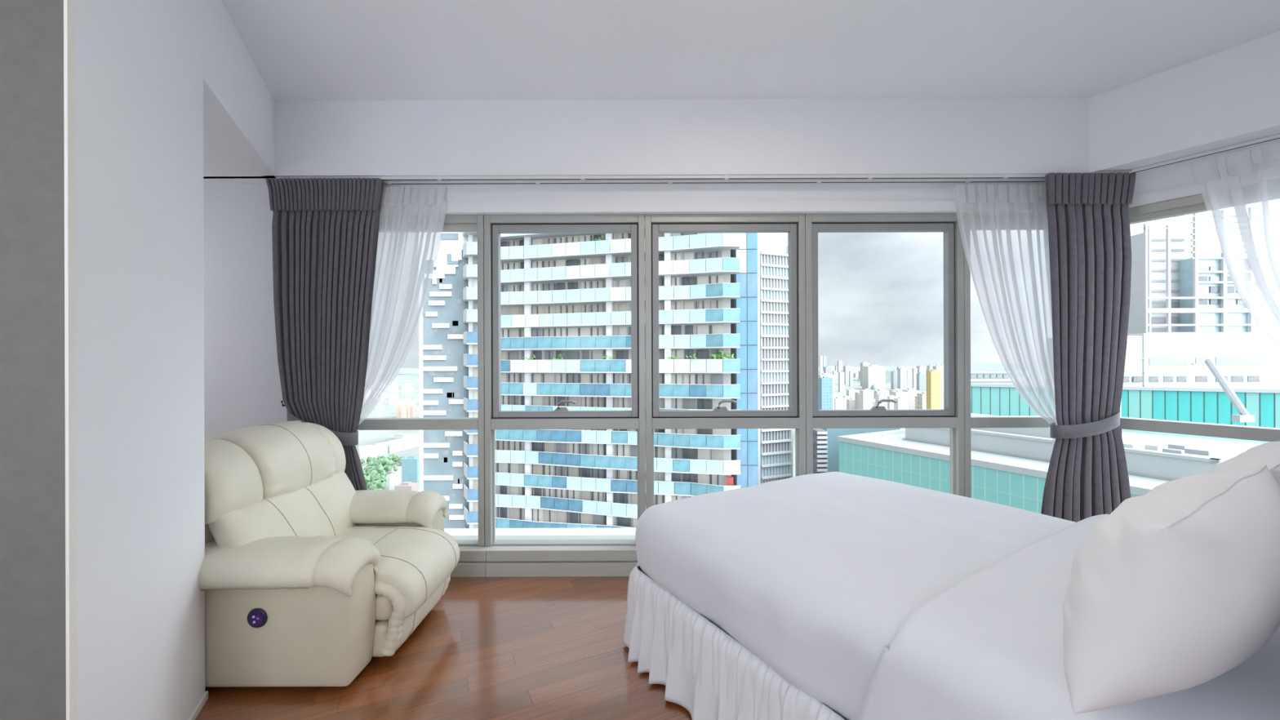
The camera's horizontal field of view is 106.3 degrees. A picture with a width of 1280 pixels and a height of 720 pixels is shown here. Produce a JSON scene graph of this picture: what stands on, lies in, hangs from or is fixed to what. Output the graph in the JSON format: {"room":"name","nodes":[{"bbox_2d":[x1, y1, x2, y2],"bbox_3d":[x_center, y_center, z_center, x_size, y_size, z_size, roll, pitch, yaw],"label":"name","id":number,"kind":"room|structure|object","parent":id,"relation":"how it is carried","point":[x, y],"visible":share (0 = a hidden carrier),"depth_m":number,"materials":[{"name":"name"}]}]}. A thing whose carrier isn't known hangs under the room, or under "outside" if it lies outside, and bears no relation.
{"room":"bedroom","nodes":[
{"label":"bedroom","id":0,"kind":"room"},
{"bbox_2d":[75,0,204,719],"bbox_3d":[-2.226,-0.101,1.137,1.600,2.842,0.815,0,0,-26],"label":"wall","id":1,"kind":"structure","parent":0,"point":[139,64],"depth_m":1.41,"materials":[{"name":"paint"}]},
{"bbox_2d":[0,0,66,719],"bbox_3d":[-2.050,-0.108,0.766,1.596,2.830,0.004,0,0,-26],"label":"trim","id":2,"kind":"structure","parent":1,"relation":"attached to","point":[33,621],"depth_m":1.09,"materials":[{"name":"laminate"}]},
{"bbox_2d":[63,0,77,719],"bbox_3d":[-1.334,-0.110,1.124,0.006,2.830,0.029,0,0,-26],"label":"trim","id":3,"kind":"structure","parent":1,"relation":"attached to","point":[69,126],"depth_m":1.12,"materials":[{"name":"paint"}]},
{"bbox_2d":[187,690,208,719],"bbox_3d":[-1.501,1.290,1.498,0.010,0.030,0.785,0,0,-26],"label":"baseboard","id":4,"kind":"structure","parent":1,"relation":"attached to","point":[199,706],"depth_m":1.78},
{"bbox_2d":[202,0,275,178],"bbox_3d":[-3.023,-1.300,2.348,2.000,0.440,2.071,0,0,-25],"label":"wall","id":5,"kind":"structure","parent":0,"point":[238,105],"depth_m":2.30,"materials":[{"name":"paint"}]},
{"bbox_2d":[277,173,1046,181],"bbox_3d":[0.329,-1.081,2.842,4.934,0.021,0.028,0,0,0],"label":"rail","id":6,"kind":"object","parent":5,"relation":"attached to","point":[439,178],"visible":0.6,"depth_m":2.83,"materials":[{"name":"metal"}]},
{"bbox_2d":[266,177,384,490],"bbox_3d":[-1.854,0.105,2.831,0.670,2.342,0.141,0,0,8],"label":"curtain","id":7,"kind":"object","parent":6,"relation":"hanging from","point":[325,232],"visible":0.84,"depth_m":2.82,"materials":[{"name":"fabric"}]},
{"bbox_2d":[382,177,1045,185],"bbox_3d":[0.339,-1.081,2.905,4.914,0.021,0.028,0,0,0],"label":"rail","id":8,"kind":"object","parent":5,"relation":"attached to","point":[993,180],"visible":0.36,"depth_m":2.89,"materials":[{"name":"metal"}]},
{"bbox_2d":[355,186,447,457],"bbox_3d":[-1.545,0.118,2.892,0.772,2.315,0.032,0,0,0],"label":"sheer curtain","id":9,"kind":"object","parent":8,"relation":"hanging from","point":[412,219],"visible":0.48,"depth_m":2.88,"materials":[{"name":"fabric"}]},
{"bbox_2d":[953,184,1057,450],"bbox_3d":[2.261,0.105,2.892,0.728,2.315,0.032,0,0,0],"label":"sheer curtain","id":10,"kind":"object","parent":8,"relation":"hanging from","point":[1003,228],"visible":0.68,"depth_m":2.88,"materials":[{"name":"fabric"}]},
{"bbox_2d":[203,183,287,439],"bbox_3d":[-3.080,0.121,3.050,2.239,2.403,0.200,0,0,0],"label":"wall","id":11,"kind":"structure","parent":0,"point":[242,388],"depth_m":2.95,"materials":[{"name":"paint"}]},
{"bbox_2d":[203,97,1088,184],"bbox_3d":[-0.583,-1.308,2.985,7.244,0.440,0.330,0,0,0],"label":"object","id":12,"kind":"structure","parent":11,"relation":"attached to","point":[987,135],"depth_m":2.82,"materials":[{"name":"paint"}]},
{"bbox_2d":[195,576,691,719],"bbox_3d":[0.655,1.398,0.260,9.700,0.200,5.720,0,0,0],"label":"floor","id":13,"kind":"structure","parent":0,"point":[515,647],"depth_m":2.01,"materials":[{"name":"brown wood"}]},
{"bbox_2d":[198,420,459,687],"bbox_3d":[-1.466,0.809,2.308,1.035,0.992,1.027,0,0,0],"label":"recliner sofa","id":14,"kind":"object","parent":13,"relation":"on","point":[306,576],"visible":0.88,"depth_m":1.95,"materials":[{"name":"leather"}]},
{"bbox_2d":[204,439,263,524],"bbox_3d":[-1.801,0.491,1.990,0.348,0.304,0.229,0,0,0],"label":"cushion","id":15,"kind":"object","parent":14,"relation":"on","point":[233,468],"depth_m":1.97,"materials":[{"name":"leather"}]},
{"bbox_2d":[247,608,266,627],"bbox_3d":[-1.476,0.995,1.849,0.076,0.076,0.012,0,0,0],"label":"switch","id":16,"kind":"object","parent":14,"relation":"attached to","point":[256,617],"depth_m":1.85,"materials":[{"name":"plastic"}]},
{"bbox_2d":[210,420,336,498],"bbox_3d":[-1.772,0.473,2.330,0.342,0.316,0.470,0,0,0],"label":"cushion","id":17,"kind":"object","parent":14,"relation":"on","point":[293,460],"depth_m":2.25,"materials":[{"name":"leather"}]},
{"bbox_2d":[208,471,359,547],"bbox_3d":[-1.613,0.775,2.290,0.230,0.345,0.792,0,0,0],"label":"lumbar cushion","id":18,"kind":"object","parent":14,"relation":"on","point":[327,504],"depth_m":2.16,"materials":[{"name":"leather"}]},
{"bbox_2d":[302,422,346,473],"bbox_3d":[-1.801,0.491,2.634,0.347,0.304,0.159,0,0,0],"label":"cushion","id":19,"kind":"object","parent":14,"relation":"on","point":[339,455],"depth_m":2.61,"materials":[{"name":"leather"}]},
{"bbox_2d":[333,525,459,617],"bbox_3d":[-1.347,0.980,2.310,0.799,0.236,0.544,0,0,0],"label":"seat cushion","id":20,"kind":"object","parent":14,"relation":"on","point":[414,562],"depth_m":2.21,"materials":[{"name":"leather"}]},
{"bbox_2d":[622,471,1075,719],"bbox_3d":[1.104,0.736,1.624,1.552,1.120,2.251,0,0,-31],"label":"bed","id":21,"kind":"object","parent":13,"relation":"on","point":[782,599],"visible":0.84,"depth_m":1.63,"materials":[{"name":"fabric"}]},
{"bbox_2d":[857,514,1279,719],"bbox_3d":[1.372,0.773,1.158,1.512,0.438,0.915,0,0,-31],"label":"sheet","id":22,"kind":"object","parent":21,"relation":"on","point":[988,645],"visible":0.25,"depth_m":1.02,"materials":[{"name":"fabric"}]},
{"bbox_2d":[1062,464,1279,713],"bbox_3d":[1.045,0.397,0.920,0.770,0.338,0.249,0,0,-31],"label":"pillow","id":23,"kind":"object","parent":22,"relation":"on","point":[1176,588],"visible":1,"depth_m":0.73,"materials":[{"name":"fabric"}]},
{"bbox_2d":[1206,441,1279,485],"bbox_3d":[1.699,0.402,1.306,0.710,0.329,0.245,0,0,-31],"label":"pillow","id":24,"kind":"object","parent":22,"relation":"on","point":[1268,454],"visible":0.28,"depth_m":1.22,"materials":[{"name":"fabric"}]},
{"bbox_2d":[444,527,635,535],"bbox_3d":[0.348,1.221,3.248,5.211,0.115,0.185,0,0,0],"label":"window sill","id":25,"kind":"structure","parent":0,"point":[452,531],"depth_m":3.26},
{"bbox_2d":[451,534,635,539],"bbox_3d":[-0.595,1.527,3.118,7.200,0.750,0.075,0,0,0],"label":"wall","id":26,"kind":"structure","parent":0,"point":[601,536],"depth_m":3.12,"materials":[{"name":"paint"}]},
{"bbox_2d":[450,545,638,577],"bbox_3d":[0.454,1.228,2.982,4.821,0.164,0.195,0,0,0],"label":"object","id":27,"kind":"structure","parent":26,"relation":"attached to","point":[474,561],"depth_m":2.90,"materials":[{"name":"paint"}]},
{"bbox_2d":[383,182,1045,215],"bbox_3d":[0.566,-0.999,3.038,5.061,0.188,0.225,0,0,0],"label":"lintel","id":28,"kind":"object","parent":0,"point":[483,199],"visible":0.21,"depth_m":2.94,"materials":[{"name":"paint"}]},
{"bbox_2d":[357,214,484,546],"bbox_3d":[-1.463,0.129,3.013,0.994,2.053,0.085,0,0,0],"label":"window","id":29,"kind":"structure","parent":28,"relation":"attached to","point":[452,223],"depth_m":2.97,"materials":[{"name":"metal"}]},
{"bbox_2d":[484,213,645,546],"bbox_3d":[-0.466,0.125,3.008,0.995,2.053,0.094,0,0,0],"label":"window","id":30,"kind":"structure","parent":28,"relation":"attached to","point":[561,418],"depth_m":2.99,"materials":[{"name":"metal"}]},
{"bbox_2d":[644,213,805,509],"bbox_3d":[0.530,0.122,3.008,0.992,2.053,0.094,0,0,0],"label":"window","id":31,"kind":"structure","parent":28,"relation":"attached to","point":[720,417],"depth_m":2.97,"materials":[{"name":"metal"}]},
{"bbox_2d":[804,213,964,496],"bbox_3d":[1.518,0.118,3.008,0.978,2.053,0.094,0,0,0],"label":"window","id":32,"kind":"structure","parent":28,"relation":"attached to","point":[952,416],"depth_m":2.99,"materials":[{"name":"metal"}]},
{"bbox_2d":[964,252,1049,497],"bbox_3d":[2.438,0.115,3.013,0.858,2.053,0.085,0,0,0],"label":"window","id":33,"kind":"structure","parent":28,"relation":"attached to","point":[970,421],"depth_m":2.97,"materials":[{"name":"metal"}]},
{"bbox_2d":[221,0,1279,101],"bbox_3d":[0.644,-1.607,0.300,9.700,0.150,5.800,0,0,0],"label":"ceiling","id":34,"kind":"structure","parent":0,"point":[301,50],"depth_m":2.34,"materials":[{"name":"paint"}]},
{"bbox_2d":[1088,31,1279,174],"bbox_3d":[3.765,-1.323,1.473,0.532,0.440,3.725,0,0,-31],"label":"wall","id":35,"kind":"structure","parent":0,"point":[1231,96],"depth_m":2.49,"materials":[{"name":"paint"}]},
{"bbox_2d":[1132,133,1279,173],"bbox_3d":[3.680,-1.093,1.438,0.028,0.021,3.150,0,0,-32],"label":"rail","id":36,"kind":"object","parent":35,"relation":"attached to","point":[1277,135],"visible":1,"depth_m":2.52,"materials":[{"name":"metal"}]},
{"bbox_2d":[1040,172,1135,522],"bbox_3d":[2.590,0.090,2.796,0.586,2.342,0.093,0,0,0],"label":"curtain","id":37,"kind":"object","parent":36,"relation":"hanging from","point":[1089,229],"visible":0.85,"depth_m":2.78,"materials":[{"name":"fabric"}]},
{"bbox_2d":[1191,142,1279,346],"bbox_3d":[3.274,0.101,2.092,0.052,2.315,1.150,0,0,-32],"label":"sheer curtain","id":38,"kind":"object","parent":36,"relation":"hanging from","point":[1240,191],"visible":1,"depth_m":2.41,"materials":[{"name":"fabric"}]},
{"bbox_2d":[1128,140,1279,208],"bbox_3d":[3.907,-1.011,1.491,0.220,0.188,3.600,0,0,-32],"label":"lintel","id":39,"kind":"object","parent":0,"point":[1176,181],"depth_m":2.74,"materials":[{"name":"paint"}]},
{"bbox_2d":[1119,193,1279,441],"bbox_3d":[3.228,0.112,2.495,0.085,2.053,1.148,0,0,-32],"label":"window","id":40,"kind":"structure","parent":39,"relation":"attached to","point":[1193,204],"depth_m":2.71,"materials":[{"name":"metal"}]},
{"label":"outside","id":41,"kind":"structure","parent":0,"visible":0},
{"bbox_2d":[388,466,400,489],"bbox_3d":[-220.506,106.970,432.809,54.390,0.100,96.575,0,0,0],"label":"road","id":42,"kind":"structure","parent":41,"point":[395,476],"depth_m":435.02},
{"bbox_2d":[383,464,398,472],"bbox_3d":[-235.656,103.196,454.565,13.892,7.854,10.367,0,0,0],"label":"tree","id":43,"kind":"object","parent":42,"relation":"on","point":[388,468],"visible":0.98,"depth_m":451.91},
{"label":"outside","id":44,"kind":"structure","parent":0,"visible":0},
{"bbox_2d":[358,435,419,458],"bbox_3d":[-299.498,102.821,567.164,60.355,8.950,109.756,0,0,0],"label":"elevated road","id":45,"kind":"structure","parent":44,"point":[397,445],"depth_m":557.36,"materials":[{"name":"concrete"}]},
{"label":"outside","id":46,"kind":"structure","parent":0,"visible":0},
{"bbox_2d":[357,366,926,491],"bbox_3d":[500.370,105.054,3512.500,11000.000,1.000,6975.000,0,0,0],"label":"ground","id":47,"kind":"structure","parent":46,"point":[366,437],"depth_m":971.29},
{"bbox_2d":[363,473,374,484],"bbox_3d":[-234.822,101.270,402.915,18.131,11.784,16.369,0,0,0],"label":"tree","id":48,"kind":"object","parent":47,"relation":"on","point":[368,477],"visible":0.31,"depth_m":403.90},
{"bbox_2d":[364,469,377,475],"bbox_3d":[-239.544,102.470,428.922,11.129,9.334,16.311,0,0,0],"label":"tree","id":49,"kind":"object","parent":47,"relation":"on","point":[373,472],"visible":0.44,"depth_m":424.53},
{"bbox_2d":[368,484,382,489],"bbox_3d":[-202.063,101.172,367.721,11.314,11.669,17.417,0,0,0],"label":"tree","id":50,"kind":"object","parent":47,"relation":"on","point":[371,487],"visible":0.17,"depth_m":365.08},
{"bbox_2d":[366,462,386,474],"bbox_3d":[-242.106,101.655,441.219,16.986,12.396,12.851,0,0,0],"label":"tree","id":51,"kind":"object","parent":47,"relation":"on","point":[379,468],"visible":0.65,"depth_m":438.76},
{"bbox_2d":[366,476,386,489],"bbox_3d":[-215.119,101.705,394.222,15.323,10.694,15.637,0,0,0],"label":"tree","id":52,"kind":"object","parent":47,"relation":"on","point":[380,482],"visible":0.73,"depth_m":390.05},
{"bbox_2d":[375,403,382,416],"bbox_3d":[-499.518,95.199,917.741,8.233,25.690,6.586,0,0,0],"label":"shed","id":53,"kind":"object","parent":47,"relation":"on","point":[379,406],"visible":0.93,"depth_m":914.45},
{"bbox_2d":[371,471,386,481],"bbox_3d":[-228.646,102.639,418.888,12.580,8.921,11.226,0,0,0],"label":"tree","id":54,"kind":"object","parent":47,"relation":"on","point":[383,474],"visible":0.41,"depth_m":419.07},
{"bbox_2d":[368,457,394,466],"bbox_3d":[-253.734,101.752,472.795,23.876,10.869,13.884,0,0,0],"label":"tree","id":55,"kind":"object","parent":47,"relation":"on","point":[383,461],"visible":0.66,"depth_m":470.95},
{"bbox_2d":[388,392,395,399],"bbox_3d":[-675.581,98.443,1307.979,12.333,20.433,9.866,0,0,0],"label":"shed","id":56,"kind":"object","parent":47,"relation":"on","point":[391,395],"visible":0.82,"depth_m":1303.19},
{"bbox_2d":[386,384,398,391],"bbox_3d":[-868.850,97.886,1677.056,34.146,22.896,27.317,0,0,0],"label":"shed","id":57,"kind":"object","parent":47,"relation":"on","point":[392,387],"visible":0.61,"depth_m":1663.55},
{"bbox_2d":[388,398,399,404],"bbox_3d":[-592.670,100.731,1156.725,17.840,15.278,14.272,0,0,0],"label":"shed","id":58,"kind":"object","parent":47,"relation":"on","point":[393,401],"visible":0.93,"depth_m":1149.50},
{"bbox_2d":[386,453,404,462],"bbox_3d":[-252.106,102.332,497.158,17.657,9.698,8.824,0,0,0],"label":"tree","id":59,"kind":"object","parent":47,"relation":"on","point":[393,457],"visible":0.73,"depth_m":495.12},
{"bbox_2d":[396,401,401,417],"bbox_3d":[-450.316,93.238,897.537,7.000,29.270,5.600,0,0,0],"label":"block","id":60,"kind":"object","parent":47,"relation":"on","point":[398,404],"visible":0.93,"depth_m":894.79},
{"bbox_2d":[386,433,413,441],"bbox_3d":[-319.642,103.000,640.000,26.667,8.833,21.333,0,0,0],"label":"warehouse","id":61,"kind":"structure","parent":47,"relation":"on","point":[397,436],"depth_m":633.57,"materials":[{"name":"concrete"}]},
{"bbox_2d":[400,406,406,417],"bbox_3d":[-436.607,96.961,886.817,6.551,21.727,5.241,0,0,0],"label":"block","id":62,"kind":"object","parent":47,"relation":"on","point":[403,410],"visible":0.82,"depth_m":884.15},
{"bbox_2d":[394,481,417,491],"bbox_3d":[-175.154,99.310,360.000,12.750,15.205,10.200,0,0,0],"label":"block","id":63,"kind":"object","parent":47,"relation":"on","point":[406,486],"visible":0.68,"depth_m":357.14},
{"bbox_2d":[401,386,413,393],"bbox_3d":[-754.021,98.270,1557.738,29.835,21.326,23.868,0,0,0],"label":"shed","id":64,"kind":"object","parent":47,"relation":"on","point":[406,389],"visible":1,"depth_m":1545.68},
{"bbox_2d":[405,400,409,417],"bbox_3d":[-434.790,91.901,898.287,5.694,31.835,4.555,0,0,0],"label":"block","id":65,"kind":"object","parent":47,"relation":"on","point":[407,402],"visible":0.96,"depth_m":896.10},
{"bbox_2d":[401,399,415,407],"bbox_3d":[-514.411,97.686,1067.341,21.961,20.822,17.569,0,0,0],"label":"shed","id":66,"kind":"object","parent":47,"relation":"on","point":[412,402],"visible":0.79,"depth_m":1059.22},
{"bbox_2d":[401,455,419,488],"bbox_3d":[-189.675,93.479,400.000,12.500,26.967,10.000,0,0,0],"label":"block","id":67,"kind":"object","parent":47,"relation":"on","point":[410,464],"visible":0.75,"depth_m":395.03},
{"bbox_2d":[409,405,414,416],"bbox_3d":[-435.112,97.485,916.736,7.671,20.668,6.137,0,0,0],"label":"block","id":68,"kind":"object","parent":47,"relation":"on","point":[411,407],"visible":0.93,"depth_m":913.78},
{"bbox_2d":[418,231,469,528],"bbox_3d":[-27.622,42.897,73.275,7.243,127.000,10.450,0,0,0],"label":"building","id":69,"kind":"structure","parent":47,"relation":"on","point":[442,348],"depth_m":68.50,"materials":[{"name":"concrete"}]},
{"bbox_2d":[462,231,478,528],"bbox_3d":[-23.417,38.882,69.150,2.983,135.000,6.900,0,0,0],"label":"building","id":70,"kind":"structure","parent":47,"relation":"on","point":[469,247],"depth_m":65.83,"materials":[{"name":"white concrete"}]},
{"bbox_2d":[495,232,740,528],"bbox_3d":[-4.585,38.816,69.097,34.074,135.000,21.807,0,0,0],"label":"apartment tower","id":71,"kind":"structure","parent":47,"relation":"on","point":[566,298],"depth_m":62.69,"materials":[{"name":"concrete"}]},
{"bbox_2d":[522,354,535,359],"bbox_3d":[-15.060,-0.249,65.437,1.977,1.053,0.832,0,0,10],"label":"plant","id":72,"kind":"object","parent":71,"relation":"on","point":[526,357],"depth_m":65.45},
{"bbox_2d":[552,353,564,359],"bbox_3d":[-10.943,-0.315,64.477,1.862,1.096,0.821,0,0,0],"label":"plant","id":73,"kind":"object","parent":71,"relation":"on","point":[563,354],"depth_m":64.42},
{"bbox_2d":[668,355,678,360],"bbox_3d":[4.293,-0.235,60.642,2.055,0.818,1.035,0,0,0],"label":"plant","id":74,"kind":"object","parent":71,"relation":"on","point":[676,357],"depth_m":60.61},
{"bbox_2d":[685,353,697,360],"bbox_3d":[6.465,-0.299,60.111,1.468,1.025,1.048,0,0,13],"label":"plant","id":75,"kind":"object","parent":71,"relation":"on","point":[691,357],"depth_m":60.28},
{"bbox_2d":[709,350,734,359],"bbox_3d":[10.145,-0.534,59.548,3.037,1.504,2.240,0,0,0],"label":"plant","id":76,"kind":"object","parent":71,"relation":"on","point":[713,354],"depth_m":59.90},
{"bbox_2d":[730,232,758,488],"bbox_3d":[13.868,33.752,65.575,2.730,145.000,8.050,0,0,0],"label":"building","id":77,"kind":"structure","parent":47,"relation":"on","point":[748,454],"depth_m":61.55,"materials":[{"name":"glass"}]},
{"bbox_2d":[756,232,792,484],"bbox_3d":[32.061,35.438,131.283,16.129,141.500,19.105,0,0,0],"label":"tower","id":78,"kind":"structure","parent":47,"relation":"on","point":[775,445],"depth_m":124.15,"materials":[{"name":"concrete"}]},
{"bbox_2d":[812,428,827,473],"bbox_3d":[40.349,60.904,108.350,2.198,90.510,5.300,0,0,0],"label":"block","id":79,"kind":"object","parent":47,"relation":"on","point":[820,437],"visible":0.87,"depth_m":106.01,"materials":[{"name":"white concrete"}]},
{"bbox_2d":[818,355,822,370],"bbox_3d":[905.146,40.340,2400.000,15.000,125.600,12.000,0,0,0],"label":"twin tower","id":80,"kind":"structure","parent":47,"relation":"on","point":[820,357],"depth_m":2394.00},
{"bbox_2d":[818,376,832,409],"bbox_3d":[247.557,63.740,640.000,14.667,83.393,11.733,0,0,0],"label":"blue office","id":81,"kind":"structure","parent":47,"relation":"on","point":[825,384],"depth_m":634.19,"materials":[{"name":"glass"}]},
{"bbox_2d":[818,373,834,409],"bbox_3d":[255.280,61.802,660.000,18.563,87.215,14.850,0,0,0],"label":"block","id":82,"kind":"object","parent":47,"relation":"on","point":[823,374],"visible":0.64,"depth_m":652.57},
{"bbox_2d":[823,366,831,374],"bbox_3d":[777.549,64.726,1990.023,24.141,77.720,19.313,0,0,0],"label":"block","id":83,"kind":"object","parent":47,"relation":"on","point":[826,369],"visible":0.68,"depth_m":1980.34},
{"bbox_2d":[837,360,842,372],"bbox_3d":[1250.189,51.973,3000.000,25.000,99.925,20.000,0,0,0],"label":"tower","id":84,"kind":"structure","parent":47,"relation":"on","point":[839,362],"depth_m":2990.31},
{"bbox_2d":[834,396,846,409],"bbox_3d":[307.548,81.199,741.284,17.115,48.056,13.692,0,0,0],"label":"block","id":85,"kind":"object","parent":47,"relation":"on","point":[840,403],"visible":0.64,"depth_m":734.42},
{"bbox_2d":[838,371,844,391],"bbox_3d":[659.423,70.975,1571.996,15.008,66.046,12.007,0,0,0],"label":"block","id":86,"kind":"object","parent":47,"relation":"on","point":[841,375],"visible":0.93,"depth_m":1565.81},
{"bbox_2d":[843,364,852,384],"bbox_3d":[878.740,62.787,2030.163,28.999,80.892,23.199,0,0,0],"label":"block","id":87,"kind":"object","parent":47,"relation":"on","point":[846,368],"visible":0.82,"depth_m":2018.41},
{"bbox_2d":[846,397,854,409],"bbox_3d":[387.245,86.808,871.618,21.993,36.282,17.594,0,0,0],"label":"block","id":88,"kind":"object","parent":47,"relation":"on","point":[850,402],"visible":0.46,"depth_m":862.83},
{"bbox_2d":[848,370,853,386],"bbox_3d":[832.325,73.162,1892.157,12.251,60.466,9.801,0,0,0],"label":"block","id":89,"kind":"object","parent":47,"relation":"on","point":[851,373],"visible":0.89,"depth_m":1887.35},
{"bbox_2d":[846,388,857,397],"bbox_3d":[436.063,82.151,989.322,15.960,45.254,12.768,0,0,0],"label":"block","id":90,"kind":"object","parent":47,"relation":"on","point":[851,392],"visible":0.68,"depth_m":982.98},
{"bbox_2d":[854,391,859,409],"bbox_3d":[391.620,79.481,839.711,22.659,50.904,18.127,0,0,0],"label":"block","id":91,"kind":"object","parent":47,"relation":"on","point":[855,393],"visible":0.04,"depth_m":845.31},
{"bbox_2d":[857,393,859,409],"bbox_3d":[352.970,78.826,765.368,9.671,52.485,7.737,0,0,0],"label":"block","id":92,"kind":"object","parent":47,"relation":"on","point":[858,394],"visible":0.07,"depth_m":765.17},
{"bbox_2d":[822,428,900,471],"bbox_3d":[52.303,60.301,121.000,17.150,91.633,18.000,0,0,0],"label":"block","id":93,"kind":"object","parent":47,"relation":"on","point":[833,444],"visible":0.02,"depth_m":112.00,"materials":[{"name":"concrete"}]},
{"bbox_2d":[860,361,870,386],"bbox_3d":[890.824,55.305,1900.000,27.708,95.771,22.167,0,0,0],"label":"slab","id":94,"kind":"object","parent":47,"relation":"on","point":[864,363],"visible":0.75,"depth_m":1898.90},
{"bbox_2d":[859,388,872,409],"bbox_3d":[345.737,74.755,733.647,14.319,60.676,11.455,0,0,0],"label":"block","id":95,"kind":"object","parent":47,"relation":"on","point":[865,395],"visible":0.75,"depth_m":727.99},
{"bbox_2d":[862,364,885,389],"bbox_3d":[827.196,60.658,1700.000,60.208,85.508,48.167,0,0,0],"label":"block","id":96,"kind":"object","parent":47,"relation":"on","point":[875,375],"visible":0.93,"depth_m":1675.78,"materials":[{"name":"concrete"}]},
{"bbox_2d":[875,392,887,409],"bbox_3d":[367.959,77.471,731.335,13.127,55.089,10.501,0,0,0],"label":"block","id":97,"kind":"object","parent":47,"relation":"on","point":[880,396],"visible":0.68,"depth_m":726.04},
{"bbox_2d":[873,389,888,398],"bbox_3d":[534.965,84.583,1065.147,28.265,39.699,22.612,0,0,0],"label":"block","id":98,"kind":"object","parent":47,"relation":"on","point":[877,391],"visible":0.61,"depth_m":1057.67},
{"bbox_2d":[853,368,912,382],"bbox_3d":[1198.175,71.915,2300.000,311.458,60.406,311.458,0,0,0],"label":"building","id":99,"kind":"structure","parent":47,"relation":"on","point":[887,371],"depth_m":2226.56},
{"bbox_2d":[887,395,897,409],"bbox_3d":[415.800,81.577,791.886,12.640,46.544,10.112,0,0,0],"label":"block","id":100,"kind":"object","parent":47,"relation":"on","point":[890,404],"visible":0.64,"depth_m":786.76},
{"bbox_2d":[890,370,897,389],"bbox_3d":[903.291,69.949,1695.935,24.210,66.397,19.368,0,0,0],"label":"block","id":101,"kind":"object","parent":47,"relation":"on","point":[893,374],"visible":0.71,"depth_m":1687.68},
{"bbox_2d":[891,390,907,398],"bbox_3d":[459.557,79.276,851.143,20.174,50.841,16.139,0,0,0],"label":"block","id":102,"kind":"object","parent":47,"relation":"on","point":[898,393],"visible":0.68,"depth_m":843.04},
{"bbox_2d":[893,396,908,429],"bbox_3d":[391.974,80.286,720.295,15.433,49.293,12.347,0,0,0],"label":"block","id":103,"kind":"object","parent":47,"relation":"on","point":[902,402],"visible":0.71,"depth_m":714.09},
{"bbox_2d":[897,367,906,390],"bbox_3d":[876.401,64.048,1603.807,22.502,78.385,18.002,0,0,0],"label":"block","id":104,"kind":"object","parent":47,"relation":"on","point":[902,371],"visible":0.82,"depth_m":1594.75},
{"bbox_2d":[906,370,911,385],"bbox_3d":[1101.133,72.378,1968.187,11.641,60.156,9.313,0,0,0],"label":"block","id":105,"kind":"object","parent":47,"relation":"on","point":[908,381],"visible":0.93,"depth_m":1963.49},
{"bbox_2d":[902,388,919,408],"bbox_3d":[496.050,78.458,879.739,21.226,52.221,16.980,0,0,0],"label":"block","id":106,"kind":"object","parent":47,"relation":"on","point":[912,393],"visible":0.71,"depth_m":871.29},
{"bbox_2d":[911,368,917,387],"bbox_3d":[1013.242,65.770,1769.375,13.312,73.987,10.649,0,0,0],"label":"block","id":107,"kind":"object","parent":47,"relation":"on","point":[914,371],"visible":0.86,"depth_m":1763.93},
{"bbox_2d":[915,372,926,391],"bbox_3d":[950.242,72.681,1621.947,22.702,60.604,18.161,0,0,0],"label":"block","id":108,"kind":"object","parent":47,"relation":"on","point":[921,377],"visible":0.96,"depth_m":1612.76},
{"bbox_2d":[916,365,925,373],"bbox_3d":[1631.885,66.018,2786.679,35.853,69.172,28.682,0,0,0],"label":"block","id":109,"kind":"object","parent":47,"relation":"on","point":[920,368],"visible":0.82,"depth_m":2772.35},
{"bbox_2d":[916,391,926,408],"bbox_3d":[356.506,72.643,600.000,13.750,64.825,11.000,0,0,0],"label":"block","id":110,"kind":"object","parent":47,"relation":"on","point":[921,397],"visible":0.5,"depth_m":596.64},
{"bbox_2d":[926,369,941,408],"bbox_3d":[342.622,58.254,560.000,11.667,93.700,9.333,0,0,0],"label":"tower","id":111,"kind":"structure","parent":47,"relation":"on","point":[933,376],"depth_m":555.32,"materials":[{"name":"concrete"}]},
{"bbox_2d":[933,364,943,408],"bbox_3d":[434.782,56.124,700.000,10.208,97.317,8.167,0,0,0],"label":"lift tower","id":112,"kind":"structure","parent":47,"relation":"on","point":[938,367],"depth_m":695.84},
{"bbox_2d":[970,363,1013,384],"bbox_3d":[99.855,53.447,138.250,20.039,105.009,7.500,0,0,0],"label":"building","id":113,"kind":"structure","parent":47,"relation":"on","point":[980,373],"depth_m":134.50,"materials":[{"name":"concrete"}]},
{"bbox_2d":[837,413,1262,513],"bbox_3d":[89.776,58.387,68.366,102.149,95.200,87.095,0,0,0],"label":"podium","id":114,"kind":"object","parent":47,"relation":"on","point":[1010,466],"visible":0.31,"depth_m":74.57,"materials":[{"name":"concrete"}]},
{"bbox_2d":[1191,357,1254,422],"bbox_3d":[102.976,5.158,84.955,8.001,11.339,3.109,0,0,0],"label":"crane","id":115,"kind":"object","parent":114,"relation":"on","point":[1244,416],"visible":1,"depth_m":84.58,"materials":[{"name":"metal"}]},
{"bbox_2d":[970,383,1279,443],"bbox_3d":[109.378,55.894,111.886,54.954,100.050,40.622,0,0,0],"label":"building","id":116,"kind":"structure","parent":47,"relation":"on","point":[1202,405],"depth_m":102.15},
{"bbox_2d":[1127,213,1262,333],"bbox_3d":[182.491,28.182,164.400,38.217,154.962,19.200,0,0,0],"label":"building","id":117,"kind":"structure","parent":47,"relation":"on","point":[1174,289],"depth_m":155.99,"materials":[{"name":"concrete"}]},
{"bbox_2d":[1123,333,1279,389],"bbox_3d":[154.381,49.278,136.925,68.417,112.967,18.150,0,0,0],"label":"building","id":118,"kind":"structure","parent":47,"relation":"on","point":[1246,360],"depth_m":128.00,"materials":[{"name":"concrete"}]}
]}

